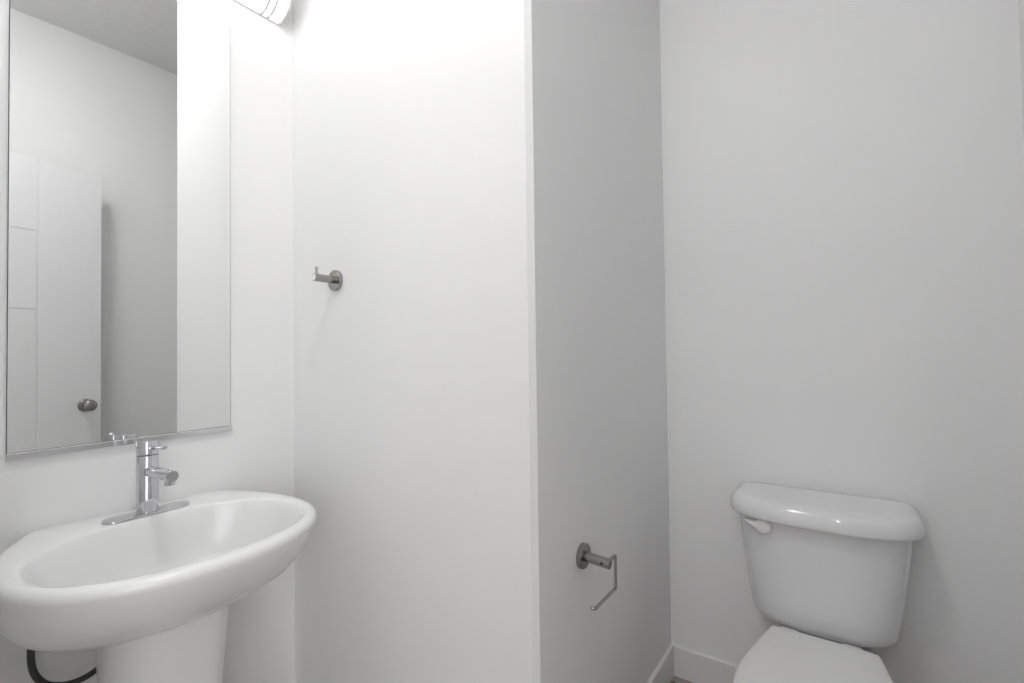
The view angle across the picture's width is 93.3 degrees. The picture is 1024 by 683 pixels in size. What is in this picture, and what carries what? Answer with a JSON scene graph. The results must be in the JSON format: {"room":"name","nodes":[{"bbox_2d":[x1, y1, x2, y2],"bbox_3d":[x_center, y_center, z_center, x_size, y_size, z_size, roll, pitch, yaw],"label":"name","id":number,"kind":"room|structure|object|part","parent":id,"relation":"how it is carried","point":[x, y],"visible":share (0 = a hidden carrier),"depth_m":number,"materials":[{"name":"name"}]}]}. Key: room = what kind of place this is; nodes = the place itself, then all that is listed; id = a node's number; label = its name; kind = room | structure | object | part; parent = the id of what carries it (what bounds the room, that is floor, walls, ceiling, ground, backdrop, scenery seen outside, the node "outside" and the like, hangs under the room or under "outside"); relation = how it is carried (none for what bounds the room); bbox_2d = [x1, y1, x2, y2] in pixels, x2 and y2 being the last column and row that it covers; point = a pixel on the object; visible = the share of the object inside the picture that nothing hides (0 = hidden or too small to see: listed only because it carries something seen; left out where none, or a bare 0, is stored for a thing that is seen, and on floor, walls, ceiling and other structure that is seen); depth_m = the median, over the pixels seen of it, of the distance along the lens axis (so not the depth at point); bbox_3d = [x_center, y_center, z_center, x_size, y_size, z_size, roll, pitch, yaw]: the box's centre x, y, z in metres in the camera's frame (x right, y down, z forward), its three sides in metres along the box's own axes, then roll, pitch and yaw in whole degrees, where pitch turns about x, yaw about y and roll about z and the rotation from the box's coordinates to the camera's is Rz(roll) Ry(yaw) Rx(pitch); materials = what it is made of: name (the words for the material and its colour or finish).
{"room":"bathroom","nodes":[
{"label":"bathroom","id":0,"kind":"room"},
{"bbox_2d":[0,0,294,682],"bbox_3d":[-0.961,-0.215,1.191,0.100,2.760,0.835,-1,-1,35],"label":"wall","id":1,"kind":"structure","parent":0,"point":[42,492],"depth_m":1.38,"materials":[{"name":"white paint"}]},
{"bbox_2d":[5,0,231,460],"bbox_3d":[-0.910,-0.320,1.172,0.010,1.129,0.436,-1,-1,35],"label":"wall mirror","id":2,"kind":"object","parent":1,"relation":"attached to","point":[119,324],"visible":0.98,"depth_m":1.14,"materials":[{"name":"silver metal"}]},
{"bbox_2d":[234,0,291,25],"bbox_3d":[-0.894,-1.044,1.171,0.068,0.144,0.730,-1,-1,35],"label":"vanity light","id":3,"kind":"object","parent":1,"relation":"attached to","point":[276,11],"visible":1,"depth_m":1.43,"materials":[{"name":"white glass"}]},
{"bbox_2d":[292,0,670,682],"bbox_3d":[-0.113,-0.218,1.631,0.981,2.760,0.862,-1,-1,35],"label":"wall partition","id":4,"kind":"structure","parent":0,"point":[480,397],"depth_m":1.21,"materials":[{"name":"white paint"}]},
{"bbox_2d":[311,267,342,290],"bbox_3d":[-0.520,-0.174,1.346,0.059,0.061,0.072,-1,-1,35],"label":"robe hook","id":5,"kind":"object","parent":4,"relation":"attached to","point":[334,280],"visible":1,"depth_m":1.35,"materials":[{"name":"silver metal"}]},
{"bbox_3d":[-0.501,-0.173,1.371,0.059,0.059,0.010,-1,-1,35],"label":"wall plate","id":6,"kind":"part","parent":5,"relation":"part of","materials":[{"name":"silver metal"}]},
{"bbox_2d":[576,542,616,610],"bbox_3d":[0.193,0.534,1.121,0.074,0.114,0.122,-1,-1,35],"label":"toilet paper holder","id":7,"kind":"object","parent":4,"relation":"attached to","point":[584,556],"visible":1,"depth_m":1.12,"materials":[{"name":"silver metal"}]},
{"bbox_3d":[0.169,0.507,1.143,0.010,0.058,0.058,-1,-1,35],"label":"wall plate","id":8,"kind":"part","parent":7,"relation":"part of","materials":[{"name":"silver metal"}]},
{"bbox_3d":[0.200,0.508,1.122,0.062,0.026,0.023,-1,-1,35],"label":"post","id":9,"kind":"part","parent":7,"relation":"part of","materials":[{"name":"silver metal"}]},
{"bbox_3d":[0.211,0.548,1.108,0.013,0.085,0.122,-1,-1,35],"label":"wire arm","id":10,"kind":"part","parent":7,"relation":"part of","materials":[{"name":"silver metal"}]},
{"bbox_2d":[647,645,673,682],"bbox_3d":[0.302,1.091,1.309,0.011,0.102,0.862,-1,-1,35],"label":"baseboard","id":11,"kind":"structure","parent":4,"relation":"attached to","point":[664,671],"depth_m":1.59,"materials":[{"name":"white paint"}]},
{"bbox_2d":[670,676,692,682],"bbox_3d":[-0.332,1.150,-0.513,6.000,0.069,4.797,-1,-1,35],"label":"floor","id":12,"kind":"structure","parent":0,"point":[675,679],"depth_m":1.63,"materials":[{"name":"grey tile"}]},
{"bbox_2d":[0,490,316,682],"bbox_3d":[-0.699,0.770,1.008,0.498,0.758,0.540,-1,-1,35],"label":"pedestal sink","id":13,"kind":"object","parent":12,"relation":"on","point":[152,595],"visible":0.98,"depth_m":0.94,"materials":[{"name":"white ceramic"}]},
{"bbox_2d":[26,649,95,682],"bbox_3d":[-0.941,0.628,1.035,0.069,0.194,0.155,-1,-1,23],"label":"supply hose","id":14,"kind":"object","parent":13,"relation":"attached to","point":[33,671],"visible":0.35,"depth_m":0.97,"materials":[{"name":"grey rubber"}]},
{"bbox_2d":[101,439,189,524],"bbox_3d":[-0.793,0.310,1.082,0.164,0.167,0.170,-1,-1,35],"label":"faucet","id":15,"kind":"object","parent":13,"relation":"on","point":[149,473],"visible":1,"depth_m":1.10,"materials":[{"name":"silver metal"}]},
{"bbox_3d":[-0.838,0.392,1.113,0.047,0.005,0.170,-1,-1,33],"label":"plate","id":16,"kind":"part","parent":15,"relation":"part of","materials":[{"name":"silver metal"}]},
{"bbox_3d":[-0.795,0.239,1.084,0.083,0.018,0.009,-1,-1,35],"label":"lever","id":17,"kind":"part","parent":15,"relation":"part of","materials":[{"name":"silver metal"}]},
{"bbox_3d":[-0.779,0.293,1.073,0.130,0.031,0.025,-1,-1,35],"label":"spout","id":18,"kind":"part","parent":15,"relation":"part of","materials":[{"name":"silver metal"}]},
{"bbox_2d":[730,482,925,682],"bbox_3d":[0.725,0.783,1.151,0.450,0.701,0.654,-1,-1,35],"label":"toilet","id":19,"kind":"object","parent":12,"relation":"on","point":[832,569],"visible":1,"depth_m":1.24,"materials":[{"name":"white ceramic"}]},
{"bbox_3d":[0.683,0.509,1.345,0.022,0.040,0.074,0,-2,-44],"label":"flush lever","id":20,"kind":"part","parent":19,"relation":"part of","materials":[{"name":"white plastic"}]},
{"bbox_3d":[0.671,0.766,1.061,0.320,0.019,0.445,-1,-1,35],"label":"seat lid","id":21,"kind":"part","parent":19,"relation":"part of","materials":[{"name":"white plastic"}]},
{"bbox_3d":[0.850,0.634,1.334,0.408,0.307,0.192,-1,-1,35],"label":"tank","id":22,"kind":"part","parent":19,"relation":"part of","materials":[{"name":"white ceramic"}]},
{"bbox_3d":[0.728,0.963,1.135,0.308,0.342,0.610,-1,-1,35],"label":"bowl","id":23,"kind":"part","parent":19,"relation":"part of","materials":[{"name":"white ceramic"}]},
{"bbox_3d":[0.844,0.461,1.332,0.450,0.053,0.226,-1,-1,35],"label":"tank lid","id":24,"kind":"part","parent":19,"relation":"part of","materials":[{"name":"white ceramic"}]},
{"bbox_2d":[660,0,1023,682],"bbox_3d":[0.569,-0.224,1.739,1.971,2.760,0.100,-1,-1,35],"label":"wall","id":25,"kind":"structure","parent":0,"point":[843,180],"depth_m":1.39,"materials":[{"name":"white paint"}]},
{"bbox_2d":[671,643,738,682],"bbox_3d":[0.914,1.085,1.415,0.890,0.102,0.011,-1,-1,35],"label":"baseboard","id":26,"kind":"structure","parent":25,"relation":"attached to","point":[691,665],"depth_m":1.61,"materials":[{"name":"white paint"}]},
{"bbox_2d":[1019,0,1023,145],"bbox_3d":[0.816,-0.251,0.466,0.100,2.760,1.697,-1,-1,35],"label":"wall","id":27,"kind":"structure","parent":0,"point":[1021,2],"depth_m":1.19,"materials":[{"name":"white paint"}]}
]}

